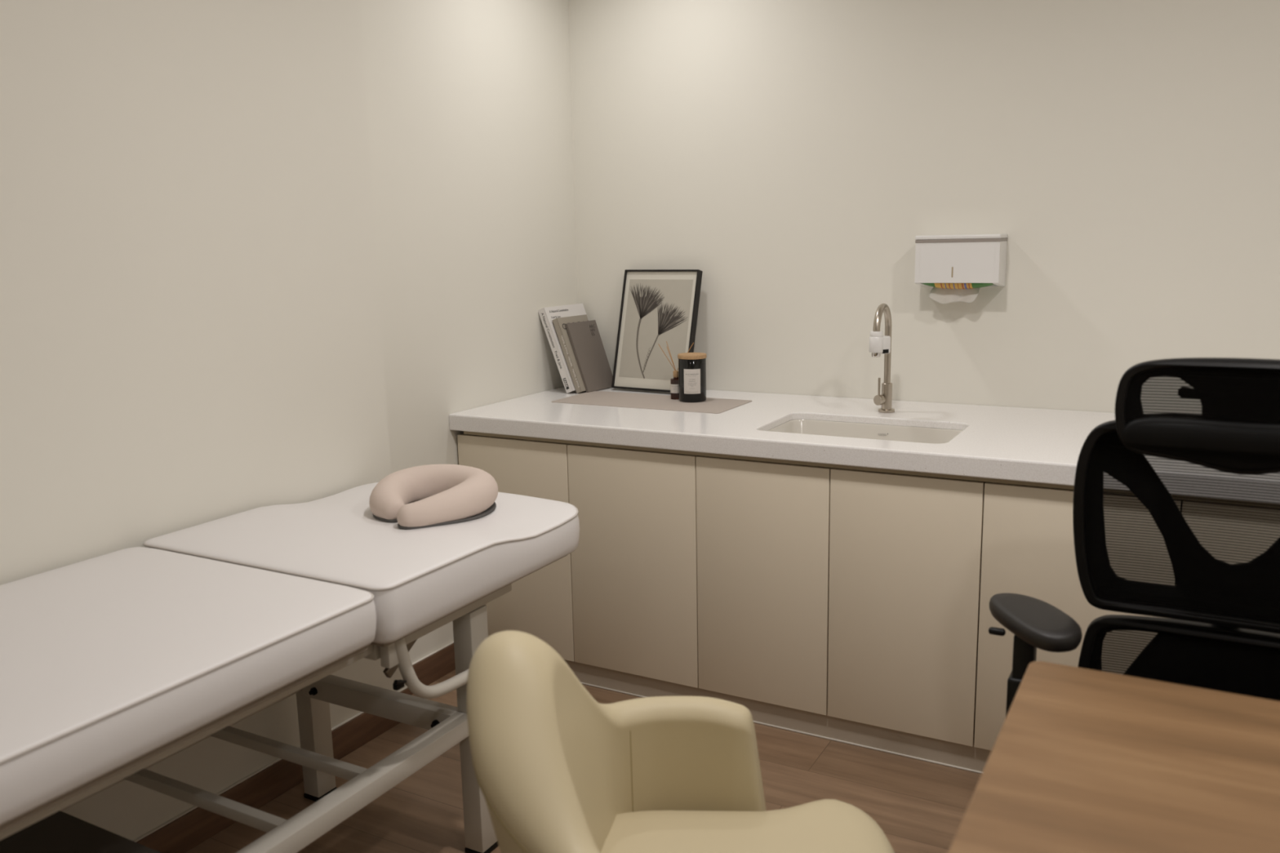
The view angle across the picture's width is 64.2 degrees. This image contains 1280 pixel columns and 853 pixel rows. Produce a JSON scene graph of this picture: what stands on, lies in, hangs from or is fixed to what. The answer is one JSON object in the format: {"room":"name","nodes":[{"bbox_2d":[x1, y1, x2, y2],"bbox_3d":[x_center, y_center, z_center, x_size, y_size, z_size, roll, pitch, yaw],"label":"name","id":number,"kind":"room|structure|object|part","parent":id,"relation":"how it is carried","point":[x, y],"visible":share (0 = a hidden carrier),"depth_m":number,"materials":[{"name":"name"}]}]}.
{"room":"examination room","nodes":[
{"label":"examination room","id":0,"kind":"room"},
{"bbox_2d":[0,0,577,840],"bbox_3d":[-1.276,-0.196,1.873,0.195,2.420,4.300,4,12,29],"label":"wall","id":1,"kind":"structure","parent":0,"point":[254,254],"depth_m":2.35,"materials":[{"name":"paint"}]},
{"bbox_2d":[133,640,455,852],"bbox_3d":[-1.381,1.015,1.739,0.107,0.090,3.565,4,12,29],"label":"baseboard","id":2,"kind":"structure","parent":1,"relation":"attached to","point":[195,825],"depth_m":2.48,"materials":[{"name":"brown wood"}]},
{"bbox_2d":[186,669,981,852],"bbox_3d":[0.260,1.162,1.268,3.650,0.100,4.500,4,12,29],"label":"floor","id":3,"kind":"structure","parent":0,"point":[919,806],"depth_m":2.47,"materials":[{"name":"brown wood"}]},
{"bbox_2d":[0,482,579,852],"bbox_3d":[-0.851,0.660,1.825,0.686,0.737,1.853,4,12,29],"label":"bed","id":4,"kind":"object","parent":3,"relation":"on","point":[113,665],"visible":0.91,"depth_m":1.82,"materials":[{"name":"white leather"}]},
{"bbox_3d":[-1.043,0.784,1.512,0.452,0.012,0.640,5,12,29],"label":"shelf panel","id":5,"kind":"part","parent":4,"relation":"part of","materials":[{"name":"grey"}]},
{"bbox_3d":[-1.115,0.705,1.887,0.044,0.040,1.264,5,12,29],"label":"rail","id":6,"kind":"part","parent":4,"relation":"part of","materials":[{"name":"beige metal"}]},
{"bbox_3d":[-0.787,0.492,1.417,0.050,0.040,1.122,5,12,29],"label":"rail","id":7,"kind":"part","parent":4,"relation":"part of","materials":[{"name":"beige"}]},
{"bbox_2d":[0,546,376,825],"bbox_3d":[-1.029,0.406,1.466,0.686,0.092,1.149,5,12,29],"label":"seat cushion","id":8,"kind":"object","parent":4,"relation":"on","point":[111,662],"depth_m":1.58,"materials":[{"name":"white leather"}]},
{"bbox_3d":[-0.793,0.623,2.460,0.050,0.554,0.058,5,12,29],"label":"leg","id":9,"kind":"part","parent":4,"relation":"part of","materials":[{"name":"beige metal"}]},
{"bbox_3d":[-0.680,0.739,1.647,0.044,0.040,1.264,5,12,29],"label":"rail","id":10,"kind":"part","parent":4,"relation":"part of","materials":[{"name":"beige metal"}]},
{"bbox_2d":[144,482,579,643],"bbox_3d":[-0.578,0.258,2.263,0.686,0.115,0.702,5,12,29],"label":"cushion","id":11,"kind":"object","parent":4,"relation":"on","point":[417,578],"depth_m":2.07,"materials":[{"name":"white leather"}]},
{"bbox_3d":[-0.451,0.483,1.905,0.012,0.014,0.022,5,12,29],"label":"wing knob","id":12,"kind":"part","parent":4,"relation":"part of","materials":[{"name":"black plastic"}]},
{"bbox_2d":[368,464,497,529],"bbox_3d":[-0.484,0.156,2.319,0.282,0.089,0.327,4,12,29],"label":"pillow","id":13,"kind":"object","parent":4,"relation":"on","point":[421,496],"visible":1,"depth_m":2.26,"materials":[{"name":"beige fabric"}]},
{"bbox_3d":[-0.408,0.379,2.088,0.046,0.042,0.430,5,12,29],"label":"head rail","id":14,"kind":"part","parent":4,"relation":"part of","materials":[{"name":"beige"}]},
{"bbox_3d":[-0.357,0.658,2.220,0.050,0.554,0.058,5,12,29],"label":"leg","id":15,"kind":"part","parent":4,"relation":"part of","materials":[{"name":"beige metal"}]},
{"bbox_2d":[457,431,698,688],"bbox_3d":[-0.028,0.316,3.339,0.823,0.690,0.719,4,12,29],"label":"base cabinet","id":16,"kind":"object","parent":3,"relation":"on","point":[625,600],"visible":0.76,"depth_m":2.96,"materials":[{"name":"beige"}]},
{"bbox_3d":[-0.381,0.369,3.140,0.404,0.672,0.018,5,12,29],"label":"door","id":17,"kind":"part","parent":16,"relation":"part of","materials":[{"name":"beige laminate"}]},
{"bbox_3d":[-0.021,0.397,2.942,0.414,0.672,0.018,5,12,29],"label":"door","id":18,"kind":"part","parent":16,"relation":"part of","materials":[{"name":"beige laminate"}]},
{"bbox_2d":[466,630,894,852],"bbox_3d":[0.081,0.680,1.475,0.623,0.789,0.555,-1,10,3],"label":"tub chair","id":19,"kind":"object","parent":3,"relation":"on","point":[557,769],"visible":1,"depth_m":1.54,"materials":[{"name":"beige leather"}]},
{"bbox_3d":[0.129,0.703,1.478,0.527,0.134,0.479,0,10,5],"label":"seat","id":20,"kind":"part","parent":19,"relation":"part of","materials":[{"name":"beige"}]},
{"bbox_2d":[564,659,991,773],"bbox_3d":[0.958,0.838,2.488,3.422,0.072,0.020,4,12,29],"label":"plinth","id":21,"kind":"object","parent":3,"relation":"on","point":[958,756],"visible":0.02,"depth_m":2.75,"materials":[{"name":"beige laminate"}]},
{"bbox_2d":[695,452,986,746],"bbox_3d":[0.663,0.370,2.958,0.758,0.690,0.719,4,12,29],"label":"base cabinet","id":22,"kind":"object","parent":3,"relation":"on","point":[847,593],"visible":0.89,"depth_m":2.63,"materials":[{"name":"beige"}]},
{"bbox_3d":[0.328,0.424,2.750,0.377,0.672,0.018,5,12,29],"label":"door","id":23,"kind":"part","parent":22,"relation":"part of","materials":[{"name":"beige laminate"}]},
{"bbox_3d":[0.659,0.451,2.568,0.375,0.672,0.018,5,12,29],"label":"door","id":24,"kind":"part","parent":22,"relation":"part of","materials":[{"name":"beige laminate"}]},
{"bbox_2d":[973,478,1168,751],"bbox_3d":[1.353,0.424,2.578,0.822,0.690,0.719,4,12,29],"label":"base cabinet","id":25,"kind":"object","parent":3,"relation":"on","point":[1028,543],"visible":0.3,"depth_m":2.39,"materials":[{"name":"beige"}]},
{"bbox_2d":[947,661,1279,852],"bbox_3d":[0.987,0.795,0.825,1.405,0.750,0.708,4,12,29],"label":"desk","id":26,"kind":"object","parent":3,"relation":"on","point":[1081,760],"visible":1,"depth_m":1.10,"materials":[{"name":"brown wood"}]},
{"bbox_2d":[988,357,1279,717],"bbox_3d":[0.897,0.469,1.575,0.740,1.126,0.597,4,12,29],"label":"office chair","id":27,"kind":"object","parent":3,"relation":"on","point":[1176,501],"visible":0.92,"depth_m":1.69,"materials":[{"name":"black plastic"}]},
{"bbox_3d":[0.664,0.457,1.767,0.034,0.212,0.045,5,12,29],"label":"arm post","id":28,"kind":"part","parent":27,"relation":"part of","materials":[{"name":"black plastic"}]},
{"bbox_3d":[0.683,0.335,1.757,0.107,0.036,0.204,-3,10,-9],"label":"armrest","id":29,"kind":"part","parent":27,"relation":"part of","materials":[{"name":"black plastic"}]},
{"bbox_3d":[0.965,0.166,1.654,0.486,0.334,0.042,5,12,29],"label":"frame","id":30,"kind":"part","parent":27,"relation":"part of","materials":[{"name":"black plastic"}]},
{"bbox_3d":[0.979,0.422,1.715,0.444,0.172,0.039,5,12,29],"label":"lumbar frame","id":31,"kind":"part","parent":27,"relation":"part of","materials":[{"name":"black plastic"}]},
{"bbox_3d":[0.940,-0.013,1.581,0.368,0.182,0.042,5,12,29],"label":"headrest frame","id":32,"kind":"part","parent":27,"relation":"part of","materials":[{"name":"black plastic"}]},
{"bbox_3d":[2.163,0.488,2.133,1.030,0.690,0.719,5,12,29],"label":"base cabinet","id":33,"kind":"object","parent":3,"relation":"on","visible":0},
{"bbox_2d":[448,386,1115,485],"bbox_3d":[1.103,0.042,2.638,3.448,0.050,0.755,4,12,29],"label":"countertop","id":34,"kind":"structure","parent":33,"relation":"on","point":[1023,444],"depth_m":2.83,"materials":[{"name":"stone"}]},
{"bbox_2d":[537,303,586,393],"bbox_3d":[-0.231,-0.281,3.607,0.137,0.294,0.237,5,12,31],"label":"book","id":35,"kind":"object","parent":34,"relation":"on","point":[547,314],"visible":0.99,"depth_m":3.51,"materials":[{"name":"white paper"}]},
{"bbox_2d":[551,314,588,393],"bbox_3d":[-0.203,-0.258,3.580,0.115,0.257,0.182,5,12,32],"label":"book","id":36,"kind":"object","parent":34,"relation":"on","point":[559,323],"visible":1,"depth_m":3.51,"materials":[{"name":"beige paper"}]},
{"bbox_2d":[564,320,613,392],"bbox_3d":[-0.172,-0.249,3.585,0.092,0.237,0.165,6,12,34],"label":"book","id":37,"kind":"object","parent":34,"relation":"on","point":[585,340],"visible":0.97,"depth_m":3.58,"materials":[{"name":"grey paper"}]},
{"bbox_2d":[551,391,751,413],"bbox_3d":[0.034,-0.082,3.299,0.604,0.002,0.263,4,12,29],"label":"mat","id":38,"kind":"object","parent":34,"relation":"on","point":[655,402],"visible":0.96,"depth_m":3.27,"materials":[{"name":"fabric"}]},
{"bbox_2d":[657,341,693,399],"bbox_3d":[0.118,-0.182,3.314,0.110,0.186,0.041,4,11,25],"label":"reed diffuser","id":39,"kind":"object","parent":38,"relation":"on","point":[673,381],"visible":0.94,"depth_m":3.31,"materials":[{"name":"orange glass"}]},
{"bbox_2d":[670,377,679,399],"bbox_3d":[0.118,-0.127,3.325,0.037,0.074,0.037,-11,14,-43],"label":"bottle","id":40,"kind":"object","parent":39,"relation":"on","point":[673,381],"depth_m":3.31,"materials":[{"name":"orange glass"}]},
{"bbox_2d":[677,352,706,402],"bbox_3d":[0.168,-0.158,3.275,0.092,0.150,0.092,4,12,29],"label":"candle jar","id":41,"kind":"object","parent":38,"relation":"on","point":[691,366],"visible":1,"depth_m":3.24,"materials":[{"name":"black glass"}]},
{"bbox_3d":[0.167,-0.218,3.264,0.092,0.030,0.092,5,12,29],"label":"cork lid","id":42,"kind":"part","parent":41,"relation":"part of","materials":[{"name":"beige wood"}]},
{"bbox_2d":[611,269,702,392],"bbox_3d":[0.056,-0.331,3.506,0.300,0.411,0.127,6,12,33],"label":"picture frame","id":43,"kind":"object","parent":34,"relation":"on","point":[658,306],"visible":0.99,"depth_m":3.50,"materials":[{"name":"black wood"}]},
{"bbox_2d":[618,279,693,380],"bbox_3d":[0.053,-0.335,3.501,0.258,0.334,0.083,6,12,33],"label":"print","id":44,"kind":"object","parent":43,"relation":"attached to","point":[654,312],"depth_m":3.50,"materials":[{"name":"beige paper"}]},
{"bbox_2d":[763,418,963,479],"bbox_3d":[0.611,0.095,2.807,0.557,0.152,0.362,4,12,29],"label":"sink","id":45,"kind":"object","parent":34,"relation":"in","point":[815,427],"visible":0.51,"depth_m":2.94,"materials":[{"name":"beige ceramic"}]},
{"bbox_2d":[872,303,894,413],"bbox_3d":[0.694,-0.193,2.938,0.056,0.323,0.164,4,12,29],"label":"faucet","id":46,"kind":"object","parent":34,"relation":"on","point":[885,400],"visible":0.98,"depth_m":2.98,"materials":[{"name":"metal"}]},
{"bbox_3d":[0.700,-0.116,2.985,0.007,0.054,0.007,-6,12,-27],"label":"lever","id":47,"kind":"part","parent":46,"relation":"part of","materials":[{"name":"metal"}]},
{"bbox_2d":[868,330,890,357],"bbox_3d":[0.673,-0.233,2.869,0.060,0.072,0.040,-7,12,-29],"label":"sensor","id":48,"kind":"object","parent":46,"relation":"attached to","point":[879,344],"visible":1,"depth_m":2.85,"materials":[{"name":"white plastic"}]},
{"bbox_3d":[0.711,-0.079,2.999,0.037,0.030,0.030,-9,13,-35],"label":"knob","id":49,"kind":"part","parent":46,"relation":"part of","materials":[{"name":"metal"}]},
{"bbox_3d":[0.694,-0.231,2.922,0.020,0.243,0.150,4,12,27],"label":"gooseneck spout","id":50,"kind":"part","parent":46,"relation":"part of","materials":[{"name":"metal"}]},
{"bbox_2d":[568,0,1279,413],"bbox_3d":[1.302,-0.444,2.930,3.650,2.420,0.100,4,12,29],"label":"wall","id":51,"kind":"structure","parent":0,"point":[794,155],"depth_m":3.05,"materials":[{"name":"paint"}]},
{"bbox_2d":[914,233,1008,286],"bbox_3d":[0.943,-0.487,2.999,0.242,0.152,0.114,4,12,29],"label":"dispenser","id":52,"kind":"object","parent":51,"relation":"attached to","point":[963,258],"visible":1,"depth_m":2.95,"materials":[{"name":"white plastic"}]},
{"bbox_2d":[928,287,980,303],"bbox_3d":[0.929,-0.388,3.011,0.144,0.052,0.021,4,12,29],"label":"sheet","id":53,"kind":"object","parent":52,"relation":"hanging from","point":[941,295],"visible":0.97,"depth_m":3.02,"materials":[{"name":"white paper"}]},
{"bbox_2d":[922,283,993,288],"bbox_3d":[0.944,-0.431,3.009,0.200,0.050,0.094,4,12,29],"label":"packet","id":54,"kind":"object","parent":52,"relation":"in","point":[948,286],"visible":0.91,"depth_m":2.98,"materials":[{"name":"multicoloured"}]},
{"bbox_3d":[0.941,-0.556,2.987,0.242,0.012,0.114,5,12,29],"label":"lid","id":55,"kind":"part","parent":52,"relation":"part of","materials":[{"name":"white plastic"}]}
]}

